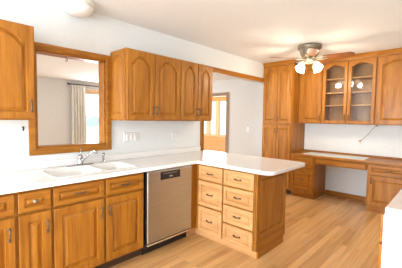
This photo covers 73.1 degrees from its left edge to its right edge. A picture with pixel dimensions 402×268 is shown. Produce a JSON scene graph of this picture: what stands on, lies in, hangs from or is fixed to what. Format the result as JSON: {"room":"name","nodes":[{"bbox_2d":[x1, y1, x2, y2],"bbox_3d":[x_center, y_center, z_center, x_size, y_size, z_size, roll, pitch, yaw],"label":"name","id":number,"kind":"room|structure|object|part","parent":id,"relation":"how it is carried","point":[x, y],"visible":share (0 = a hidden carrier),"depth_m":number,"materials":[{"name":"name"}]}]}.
{"room":"kitchen","nodes":[
{"label":"kitchen","id":0,"kind":"room"},
{"bbox_2d":[37,77,98,145],"bbox_3d":[-4.886,-0.191,5.896,0.120,2.370,9.120,4,5,43],"label":"wall","id":1,"kind":"structure","parent":0,"point":[53,95],"depth_m":6.97,"materials":[{"name":"paint"}]},
{"bbox_2d":[67,83,98,86],"bbox_3d":[-2.739,-1.352,7.897,0.127,0.056,2.246,4,5,43],"label":"curtain rod","id":2,"kind":"object","parent":1,"relation":"attached to","point":[67,83],"visible":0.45,"depth_m":7.32,"materials":[{"name":"brown metal"}]},
{"bbox_2d":[71,85,86,143],"bbox_3d":[-3.303,-0.197,7.338,0.079,2.205,0.418,4,5,43],"label":"curtain","id":3,"kind":"object","parent":2,"relation":"hanging from","point":[78,93],"visible":0.81,"depth_m":7.32,"materials":[{"name":"fabric"}]},
{"bbox_2d":[86,89,98,92],"bbox_3d":[-2.820,-0.174,7.977,0.020,2.160,1.360,4,5,43],"label":"trim","id":4,"kind":"structure","parent":1,"relation":"attached to","point":[92,91],"depth_m":7.66,"materials":[{"name":"brown wood"}]},
{"bbox_2d":[0,0,263,164],"bbox_3d":[-1.522,-0.017,2.625,0.130,2.500,9.000,4,5,43],"label":"wall","id":5,"kind":"structure","parent":0,"point":[94,33],"depth_m":3.03,"materials":[{"name":"white paint"}]},
{"bbox_2d":[0,19,35,119],"bbox_3d":[-1.606,-0.491,2.140,0.362,0.756,0.452,4,5,43],"label":"upper cabinet","id":6,"kind":"object","parent":5,"relation":"attached to","point":[17,62],"visible":1,"depth_m":2.11,"materials":[{"name":"brown wood"}]},
{"bbox_2d":[28,42,111,155],"bbox_3d":[-1.329,-0.334,2.787,0.154,1.036,0.806,4,5,43],"label":"trim","id":7,"kind":"structure","parent":5,"relation":"attached to","point":[103,61],"depth_m":2.83,"materials":[{"name":"brown wood"}]},
{"bbox_2d":[0,146,200,172],"bbox_3d":[-1.037,0.267,3.046,0.020,0.070,2.980,4,5,43],"label":"backsplash","id":8,"kind":"structure","parent":5,"relation":"attached to","point":[12,167],"depth_m":2.88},
{"bbox_2d":[124,132,137,142],"bbox_3d":[-0.837,0.041,3.249,0.012,0.115,0.195,4,5,43],"label":"switch plate","id":9,"kind":"object","parent":5,"relation":"attached to","point":[128,137],"visible":1,"depth_m":3.25,"materials":[{"name":"white plastic"}]},
{"bbox_2d":[110,47,180,120],"bbox_3d":[-0.620,-0.536,3.178,0.362,0.756,0.762,4,5,43],"label":"upper cabinet","id":10,"kind":"object","parent":5,"relation":"attached to","point":[145,86],"visible":1,"depth_m":2.98,"materials":[{"name":"brown wood"}]},
{"bbox_3d":[-0.898,-0.525,2.926,0.290,0.732,0.014,4,5,43],"label":"panel","id":11,"kind":"part","parent":10,"relation":"part of","materials":[{"name":"brown wood"}]},
{"bbox_3d":[-0.648,-0.522,2.942,0.020,0.732,0.350,4,5,43],"label":"door","id":12,"kind":"part","parent":10,"relation":"part of","materials":[{"name":"brown wood"}]},
{"bbox_3d":[-0.389,-0.534,3.214,0.020,0.732,0.382,4,5,43],"label":"door","id":13,"kind":"part","parent":10,"relation":"part of","materials":[{"name":"brown wood"}]},
{"bbox_2d":[171,131,177,139],"bbox_3d":[-0.364,0.021,3.748,0.010,0.120,0.120,4,5,43],"label":"outlet plate","id":14,"kind":"object","parent":5,"relation":"attached to","point":[174,134],"visible":1,"depth_m":3.74,"materials":[{"name":"white plastic"}]},
{"bbox_2d":[179,60,212,120],"bbox_3d":[-0.151,-0.557,3.671,0.362,0.756,0.596,4,5,43],"label":"upper cabinet","id":15,"kind":"object","parent":5,"relation":"attached to","point":[196,79],"visible":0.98,"depth_m":3.54,"materials":[{"name":"brown wood"}]},
{"bbox_3d":[-0.147,-0.545,3.468,0.020,0.732,0.296,4,5,43],"label":"door","id":16,"kind":"part","parent":15,"relation":"part of","materials":[{"name":"brown wood"}]},
{"bbox_3d":[0.057,-0.554,3.683,0.020,0.732,0.278,4,5,43],"label":"door","id":17,"kind":"part","parent":15,"relation":"part of","materials":[{"name":"brown wood"}]},
{"bbox_2d":[200,64,203,150],"bbox_3d":[-0.022,-0.391,4.167,0.150,1.315,0.073,4,5,43],"label":"trim","id":18,"kind":"structure","parent":5,"relation":"attached to","point":[201,122],"depth_m":4.13,"materials":[{"name":"brown wood"}]},
{"bbox_2d":[206,65,263,81],"bbox_3d":[0.643,-1.030,4.728,0.020,0.078,1.732,4,5,43],"label":"trim","id":19,"kind":"structure","parent":5,"relation":"attached to","point":[216,70],"depth_m":4.68,"materials":[{"name":"brown wood"}]},
{"bbox_2d":[36,54,234,82],"bbox_3d":[-3.244,-1.371,4.216,4.690,0.230,9.220,4,5,43],"label":"ceiling","id":20,"kind":"structure","parent":0,"point":[47,66],"depth_m":5.66,"materials":[{"name":"paint"}]},
{"bbox_2d":[204,96,225,151],"bbox_3d":[1.184,-0.401,10.456,5.800,2.450,0.100,4,5,43],"label":"wall","id":21,"kind":"structure","parent":0,"point":[211,143],"depth_m":10.96,"materials":[{"name":"brown paint"}]},
{"bbox_2d":[204,101,224,136],"bbox_3d":[1.170,-0.585,10.428,5.880,1.420,0.150,4,5,43],"label":"trim","id":22,"kind":"structure","parent":21,"relation":"attached to","point":[217,108],"depth_m":10.88,"materials":[{"name":"beige"}]},
{"bbox_2d":[219,101,225,135],"bbox_3d":[0.879,-0.626,10.729,0.360,1.380,0.030,4,5,43],"label":"window","id":23,"kind":"structure","parent":21,"relation":"in","point":[220,101],"depth_m":10.83,"materials":[{"name":"white plastic"}]},
{"bbox_2d":[53,0,401,64],"bbox_3d":[0.064,-1.206,1.081,4.430,0.100,9.220,4,5,43],"label":"ceiling","id":24,"kind":"structure","parent":0,"point":[255,30],"depth_m":3.07,"materials":[{"name":"paint"}]},
{"bbox_2d":[60,0,94,17],"bbox_3d":[-1.172,-1.197,2.587,0.300,0.128,0.300,4,5,43],"label":"ceiling light","id":25,"kind":"object","parent":24,"relation":"attached to","point":[77,8],"visible":1,"depth_m":2.51,"materials":[{"name":"white glass"}]},
{"bbox_2d":[270,43,354,73],"bbox_3d":[1.629,-1.104,3.998,1.118,0.390,1.113,4,5,43],"label":"ceiling fan","id":26,"kind":"object","parent":24,"relation":"hanging from","point":[309,52],"visible":1,"depth_m":3.89,"materials":[{"name":"brown wood"}]},
{"bbox_3d":[1.436,-0.977,3.938,0.125,0.137,0.130,4,5,43],"label":"lamp shade","id":27,"kind":"part","parent":26,"relation":"part of","materials":[{"name":"white glass"}]},
{"bbox_3d":[1.490,-1.092,3.617,0.134,0.038,0.400,2,3,15],"label":"blade","id":28,"kind":"part","parent":26,"relation":"part of","materials":[{"name":"brown wood"}]},
{"bbox_3d":[1.654,-0.969,3.845,0.130,0.137,0.125,4,5,43],"label":"lamp shade","id":29,"kind":"part","parent":26,"relation":"part of","materials":[{"name":"white glass"}]},
{"bbox_3d":[1.899,-1.121,4.235,0.400,0.038,0.134,-2,4,-38],"label":"blade","id":30,"kind":"part","parent":26,"relation":"part of","materials":[{"name":"brown wood"}]},
{"bbox_3d":[1.919,-1.095,3.778,0.400,0.038,0.134,3,4,33],"label":"blade","id":31,"kind":"part","parent":26,"relation":"part of","materials":[{"name":"brown wood"}]},
{"bbox_2d":[110,191,379,267],"bbox_3d":[-1.671,1.267,2.904,9.000,0.100,9.120,4,5,43],"label":"floor","id":32,"kind":"structure","parent":0,"point":[325,231],"depth_m":3.00,"materials":[{"name":"brown wood"}]},
{"bbox_2d":[0,193,16,267],"bbox_3d":[-1.676,0.834,1.948,0.656,0.874,0.475,4,5,43],"label":"base cabinet","id":33,"kind":"object","parent":32,"relation":"on","point":[8,251],"visible":1,"depth_m":1.87,"materials":[{"name":"brown wood"}]},
{"bbox_3d":[-1.461,0.500,1.730,0.020,0.143,0.455,4,5,43],"label":"drawer","id":34,"kind":"part","parent":33,"relation":"part of","materials":[{"name":"brown wood"}]},
{"bbox_3d":[-1.466,0.876,1.752,0.020,0.570,0.455,4,5,43],"label":"door","id":35,"kind":"part","parent":33,"relation":"part of","materials":[{"name":"brown wood"}]},
{"bbox_3d":[-1.314,0.701,1.865,0.029,0.107,0.022,4,5,43],"label":"handle","id":36,"kind":"part","parent":33,"relation":"part of","materials":[{"name":"grey metal"}]},
{"bbox_2d":[15,187,51,267],"bbox_3d":[-1.433,0.823,2.205,0.655,0.874,0.232,4,5,43],"label":"base cabinet","id":37,"kind":"object","parent":32,"relation":"on","point":[33,207],"visible":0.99,"depth_m":1.99,"materials":[{"name":"brown wood"}]},
{"bbox_3d":[-1.216,0.489,1.987,0.020,0.143,0.209,4,5,43],"label":"drawer","id":38,"kind":"part","parent":37,"relation":"part of","materials":[{"name":"brown wood"}]},
{"bbox_3d":[-1.222,0.865,2.009,0.020,0.570,0.209,4,5,43],"label":"door","id":39,"kind":"part","parent":37,"relation":"part of","materials":[{"name":"brown wood"}]},
{"bbox_2d":[51,172,143,267],"bbox_3d":[-1.064,0.807,2.592,0.656,0.874,0.838,4,5,43],"label":"base cabinet","id":40,"kind":"object","parent":32,"relation":"on","point":[98,223],"visible":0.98,"depth_m":2.34,"materials":[{"name":"brown wood"}]},
{"bbox_3d":[-0.991,0.479,2.224,0.020,0.143,0.404,4,5,43],"label":"drawer","id":41,"kind":"part","parent":40,"relation":"part of","materials":[{"name":"brown wood"}]},
{"bbox_3d":[-0.997,0.855,2.246,0.020,0.570,0.404,4,5,43],"label":"door","id":42,"kind":"part","parent":40,"relation":"part of","materials":[{"name":"brown wood"}]},
{"bbox_3d":[-0.709,0.842,2.549,0.020,0.570,0.388,4,5,43],"label":"door","id":43,"kind":"part","parent":40,"relation":"part of","materials":[{"name":"brown wood"}]},
{"bbox_3d":[-0.703,0.466,2.527,0.020,0.143,0.388,4,5,43],"label":"drawer","id":44,"kind":"part","parent":40,"relation":"part of","materials":[{"name":"brown wood"}]},
{"bbox_2d":[0,146,304,194],"bbox_3d":[-0.413,0.324,2.559,1.598,0.109,3.130,4,5,43],"label":"countertop","id":45,"kind":"structure","parent":40,"relation":"on","point":[25,176],"depth_m":2.82,"materials":[{"name":"white stone"}]},
{"bbox_2d":[67,147,97,166],"bbox_3d":[-1.191,0.229,2.718,0.141,0.181,0.265,4,5,43],"label":"faucet","id":46,"kind":"object","parent":45,"relation":"on","point":[81,158],"visible":0.99,"depth_m":2.74,"materials":[{"name":"silver metal"}]},
{"bbox_3d":[-1.222,0.311,2.747,0.054,0.012,0.260,4,5,43],"label":"plate","id":47,"kind":"part","parent":46,"relation":"part of","materials":[{"name":"silver metal"}]},
{"bbox_3d":[-1.143,0.228,2.756,0.178,0.139,0.031,0,3,-9],"label":"spout","id":48,"kind":"part","parent":46,"relation":"part of","materials":[{"name":"silver metal"}]},
{"bbox_2d":[39,161,138,177],"bbox_3d":[-1.031,0.407,2.577,0.446,0.165,0.816,4,5,43],"label":"sink","id":49,"kind":"object","parent":45,"relation":"in","point":[63,172],"visible":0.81,"depth_m":2.63,"materials":[{"name":"white ceramic"}]},
{"bbox_3d":[-1.153,0.413,2.449,0.386,0.162,0.403,4,5,43],"label":"bowl","id":50,"kind":"part","parent":49,"relation":"part of","materials":[{"name":"white ceramic"}]},
{"bbox_3d":[-0.882,0.401,2.734,0.386,0.162,0.323,4,5,43],"label":"bowl","id":51,"kind":"part","parent":49,"relation":"part of","materials":[{"name":"white ceramic"}]},
{"bbox_2d":[141,165,191,254],"bbox_3d":[-0.550,0.785,3.137,0.638,0.870,0.620,4,5,43],"label":"dishwasher","id":52,"kind":"object","parent":32,"relation":"on","point":[166,192],"visible":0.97,"depth_m":2.87,"materials":[{"name":"silver metal"}]},
{"bbox_2d":[143,172,145,245],"bbox_3d":[-0.570,0.734,3.154,0.580,0.770,0.620,4,5,43],"label":"tub","id":53,"kind":"object","parent":52,"relation":"in","point":[144,177],"depth_m":2.73,"materials":[{"name":"black plastic"}]},
{"bbox_3d":[-0.344,1.121,2.955,0.040,0.017,0.600,4,5,43],"label":"trim","id":54,"kind":"part","parent":52,"relation":"part of","materials":[{"name":"beige"}]},
{"bbox_2d":[186,164,224,244],"bbox_3d":[0.050,0.771,3.500,1.021,0.874,0.727,4,5,43],"label":"base cabinet","id":55,"kind":"object","parent":32,"relation":"on","point":[207,182],"visible":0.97,"depth_m":3.10,"materials":[{"name":"brown wood"}]},
{"bbox_3d":[0.099,0.997,3.095,0.354,0.288,0.020,4,5,43],"label":"drawer","id":56,"kind":"part","parent":55,"relation":"part of","materials":[{"name":"brown wood"}]},
{"bbox_3d":[0.104,0.691,3.077,0.354,0.285,0.020,4,5,43],"label":"drawer","id":57,"kind":"part","parent":55,"relation":"part of","materials":[{"name":"brown wood"}]},
{"bbox_3d":[0.107,0.451,3.063,0.354,0.159,0.020,4,5,43],"label":"drawer","id":58,"kind":"part","parent":55,"relation":"part of","materials":[{"name":"brown wood"}]},
{"bbox_2d":[222,168,286,258],"bbox_3d":[0.593,0.807,3.027,0.418,0.874,0.671,4,5,43],"label":"base cabinet","id":59,"kind":"object","parent":32,"relation":"on","point":[254,204],"visible":1,"depth_m":2.82,"materials":[{"name":"brown wood"}]},
{"bbox_3d":[0.377,1.067,2.834,0.378,0.189,0.020,4,5,43],"label":"drawer","id":60,"kind":"part","parent":59,"relation":"part of","materials":[{"name":"brown wood"}]},
{"bbox_3d":[0.380,0.864,2.822,0.378,0.185,0.020,4,5,43],"label":"drawer","id":61,"kind":"part","parent":59,"relation":"part of","materials":[{"name":"brown wood"}]},
{"bbox_3d":[0.383,0.662,2.811,0.378,0.185,0.020,4,5,43],"label":"drawer","id":62,"kind":"part","parent":59,"relation":"part of","materials":[{"name":"brown wood"}]},
{"bbox_3d":[0.386,0.472,2.800,0.378,0.162,0.020,4,5,43],"label":"drawer","id":63,"kind":"part","parent":59,"relation":"part of","materials":[{"name":"brown wood"}]},
{"bbox_3d":[0.751,1.157,2.929,0.018,0.190,0.618,4,5,43],"label":"panel","id":64,"kind":"part","parent":59,"relation":"part of","materials":[{"name":"brown wood"}]},
{"bbox_3d":[0.759,0.721,2.902,0.014,0.684,0.618,4,5,43],"label":"panel","id":65,"kind":"part","parent":59,"relation":"part of","materials":[{"name":"brown wood"}]},
{"bbox_2d":[262,59,304,193],"bbox_3d":[1.648,-0.126,5.381,0.665,2.498,0.631,4,5,43],"label":"pantry cabinet","id":66,"kind":"object","parent":32,"relation":"on","point":[282,134],"visible":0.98,"depth_m":5.14,"materials":[{"name":"brown wood"}]},
{"bbox_3d":[1.325,0.410,5.328,0.294,1.175,0.020,4,5,43],"label":"door","id":67,"kind":"part","parent":66,"relation":"part of","materials":[{"name":"brown wood"}]},
{"bbox_3d":[1.342,-0.743,5.261,0.294,1.065,0.020,4,5,43],"label":"door","id":68,"kind":"part","parent":66,"relation":"part of","materials":[{"name":"brown wood"}]},
{"bbox_3d":[1.470,-1.325,5.104,0.665,0.078,0.046,4,5,43],"label":"crown moulding","id":69,"kind":"part","parent":66,"relation":"part of","materials":[{"name":"brown wood"}]},
{"bbox_3d":[1.541,0.425,5.123,0.287,1.175,0.020,4,5,43],"label":"door","id":70,"kind":"part","parent":66,"relation":"part of","materials":[{"name":"brown wood"}]},
{"bbox_3d":[1.559,-0.728,5.056,0.287,1.065,0.020,4,5,43],"label":"door","id":71,"kind":"part","parent":66,"relation":"part of","materials":[{"name":"brown wood"}]},
{"bbox_2d":[290,155,325,199],"bbox_3d":[1.998,0.769,5.086,0.430,0.755,0.632,4,5,43],"label":"base cabinet","id":72,"kind":"object","parent":32,"relation":"on","point":[308,181],"visible":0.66,"depth_m":4.88,"materials":[{"name":"brown wood"}]},
{"bbox_3d":[1.809,0.811,4.885,0.390,0.370,0.020,4,5,43],"label":"drawer","id":73,"kind":"part","parent":72,"relation":"part of","materials":[{"name":"brown wood"}]},
{"bbox_3d":[1.813,0.508,4.868,0.390,0.187,0.020,4,5,43],"label":"drawer","id":74,"kind":"part","parent":72,"relation":"part of","materials":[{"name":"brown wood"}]},
{"bbox_2d":[366,164,401,213],"bbox_3d":[2.935,0.835,4.199,0.542,0.755,0.632,4,5,43],"label":"base cabinet","id":75,"kind":"object","parent":32,"relation":"on","point":[384,182],"visible":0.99,"depth_m":4.04,"materials":[{"name":"brown wood"}]},
{"bbox_2d":[290,149,401,170],"bbox_3d":[2.500,0.448,4.612,1.778,0.177,0.608,4,5,43],"label":"desk","id":76,"kind":"object","parent":75,"relation":"on","point":[336,159],"visible":0.98,"depth_m":4.48,"materials":[{"name":"brown wood"}]},
{"bbox_3d":[2.263,0.489,4.445,0.790,0.107,0.020,4,5,43],"label":"pencil drawer","id":77,"kind":"part","parent":76,"relation":"part of","materials":[{"name":"brown wood"}]},
{"bbox_3d":[2.748,0.871,3.996,0.500,0.460,0.020,4,5,43],"label":"door","id":78,"kind":"part","parent":75,"relation":"part of","materials":[{"name":"brown wood"}]},
{"bbox_3d":[2.753,0.551,3.977,0.500,0.142,0.020,4,5,43],"label":"drawer","id":79,"kind":"part","parent":75,"relation":"part of","materials":[{"name":"brown wood"}]},
{"bbox_2d":[377,210,401,267],"bbox_3d":[1.791,0.884,1.992,0.624,0.874,1.612,4,5,43],"label":"base cabinet","id":80,"kind":"object","parent":32,"relation":"on","point":[390,232],"visible":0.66,"depth_m":1.55,"materials":[{"name":"white wood"}]},
{"bbox_3d":[1.222,0.922,1.791,0.020,0.565,0.490,4,5,43],"label":"door","id":81,"kind":"part","parent":80,"relation":"part of","materials":[{"name":"brown wood"}]},
{"bbox_3d":[1.228,0.544,1.769,0.020,0.162,0.490,4,5,43],"label":"drawer","id":82,"kind":"part","parent":80,"relation":"part of","materials":[{"name":"brown wood"}]},
{"bbox_2d":[385,189,401,216],"bbox_3d":[1.829,0.429,1.951,0.580,0.038,1.632,4,5,43],"label":"countertop","id":83,"kind":"structure","parent":80,"relation":"on","point":[394,207],"depth_m":1.57,"materials":[{"name":"white stone"}]},
{"bbox_2d":[212,79,401,196],"bbox_3d":[1.483,-0.168,6.056,8.900,2.500,0.120,4,5,43],"label":"wall","id":84,"kind":"structure","parent":0,"point":[383,140],"depth_m":5.16,"materials":[{"name":"white paint"}]},
{"bbox_2d":[203,92,228,152],"bbox_3d":[0.342,-0.027,7.134,1.040,2.060,0.138,4,5,43],"label":"door frame","id":85,"kind":"structure","parent":84,"relation":"in","point":[226,94],"depth_m":6.75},
{"bbox_2d":[298,58,323,123],"bbox_3d":[2.113,-0.776,5.097,0.426,1.153,0.362,4,5,43],"label":"upper cabinet","id":86,"kind":"object","parent":84,"relation":"attached to","point":[311,83],"visible":0.76,"depth_m":4.98,"materials":[{"name":"brown wood"}]},
{"bbox_2d":[325,189,365,201],"bbox_3d":[2.661,1.123,4.898,0.810,0.090,0.017,4,5,43],"label":"baseboard","id":87,"kind":"structure","parent":84,"relation":"attached to","point":[327,192],"depth_m":4.92,"materials":[{"name":"brown wood"}]},
{"bbox_2d":[321,51,377,124],"bbox_3d":[2.565,-0.745,4.668,0.818,1.153,0.362,4,5,43],"label":"display cabinet","id":88,"kind":"object","parent":84,"relation":"attached to","point":[349,83],"visible":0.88,"depth_m":4.68,"materials":[{"name":"brown wood"}]},
{"bbox_3d":[2.318,-0.708,4.709,0.397,1.043,0.022,4,5,43],"label":"door","id":89,"kind":"part","parent":88,"relation":"part of","materials":[{"name":"brown wood"}]},
{"bbox_2d":[325,104,370,106],"bbox_3d":[2.586,-0.491,4.709,0.782,0.022,0.268,4,5,43],"label":"shelf","id":90,"kind":"object","parent":88,"relation":"attached to","point":[326,105],"depth_m":4.74,"materials":[{"name":"brown wood"}]},
{"bbox_2d":[326,91,371,94],"bbox_3d":[2.590,-0.710,4.696,0.782,0.022,0.268,4,5,43],"label":"shelf","id":91,"kind":"object","parent":88,"relation":"attached to","point":[340,92],"depth_m":4.67,"materials":[{"name":"brown wood"}]},
{"bbox_2d":[327,75,372,81],"bbox_3d":[2.593,-0.950,4.683,0.782,0.022,0.268,4,5,43],"label":"shelf","id":92,"kind":"object","parent":88,"relation":"attached to","point":[362,78],"depth_m":4.67,"materials":[{"name":"brown wood"}]},
{"bbox_3d":[2.469,-1.276,4.528,0.818,0.078,0.046,4,5,43],"label":"crown moulding","id":93,"kind":"part","parent":88,"relation":"part of","materials":[{"name":"brown wood"}]},
{"bbox_3d":[2.615,-0.687,4.428,0.398,1.043,0.022,4,5,43],"label":"door","id":94,"kind":"part","parent":88,"relation":"part of","materials":[{"name":"brown wood"}]},
{"bbox_2d":[357,138,362,144],"bbox_3d":[2.770,0.125,4.739,0.085,0.115,0.034,4,5,43],"label":"outlet plate","id":95,"kind":"object","parent":84,"relation":"attached to","point":[358,139],"visible":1,"depth_m":4.74,"materials":[{"name":"white plastic"}]},
{"bbox_2d":[375,48,401,125],"bbox_3d":[3.055,-0.711,4.204,0.530,1.153,0.362,4,5,43],"label":"upper cabinet","id":96,"kind":"object","parent":84,"relation":"attached to","point":[388,108],"visible":1,"depth_m":4.16,"materials":[{"name":"brown wood"}]},
{"bbox_3d":[2.960,-1.242,4.064,0.530,0.078,0.046,4,5,43],"label":"crown moulding","id":97,"kind":"part","parent":96,"relation":"part of","materials":[{"name":"brown wood"}]},
{"label":"outside","id":98,"kind":"structure","parent":0,"visible":0},
{"bbox_2d":[86,125,225,142],"bbox_3d":[-1.870,0.967,16.797,100.000,0.100,100.000,4,5,43],"label":"ground","id":99,"kind":"structure","parent":98,"point":[90,138],"depth_m":34.81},
{"bbox_2d":[86,116,98,134],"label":"window","id":100,"kind":"structure","parent":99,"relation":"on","point":[92,122],"depth_m":28.41,"materials":[{"name":"glass"}]}
]}

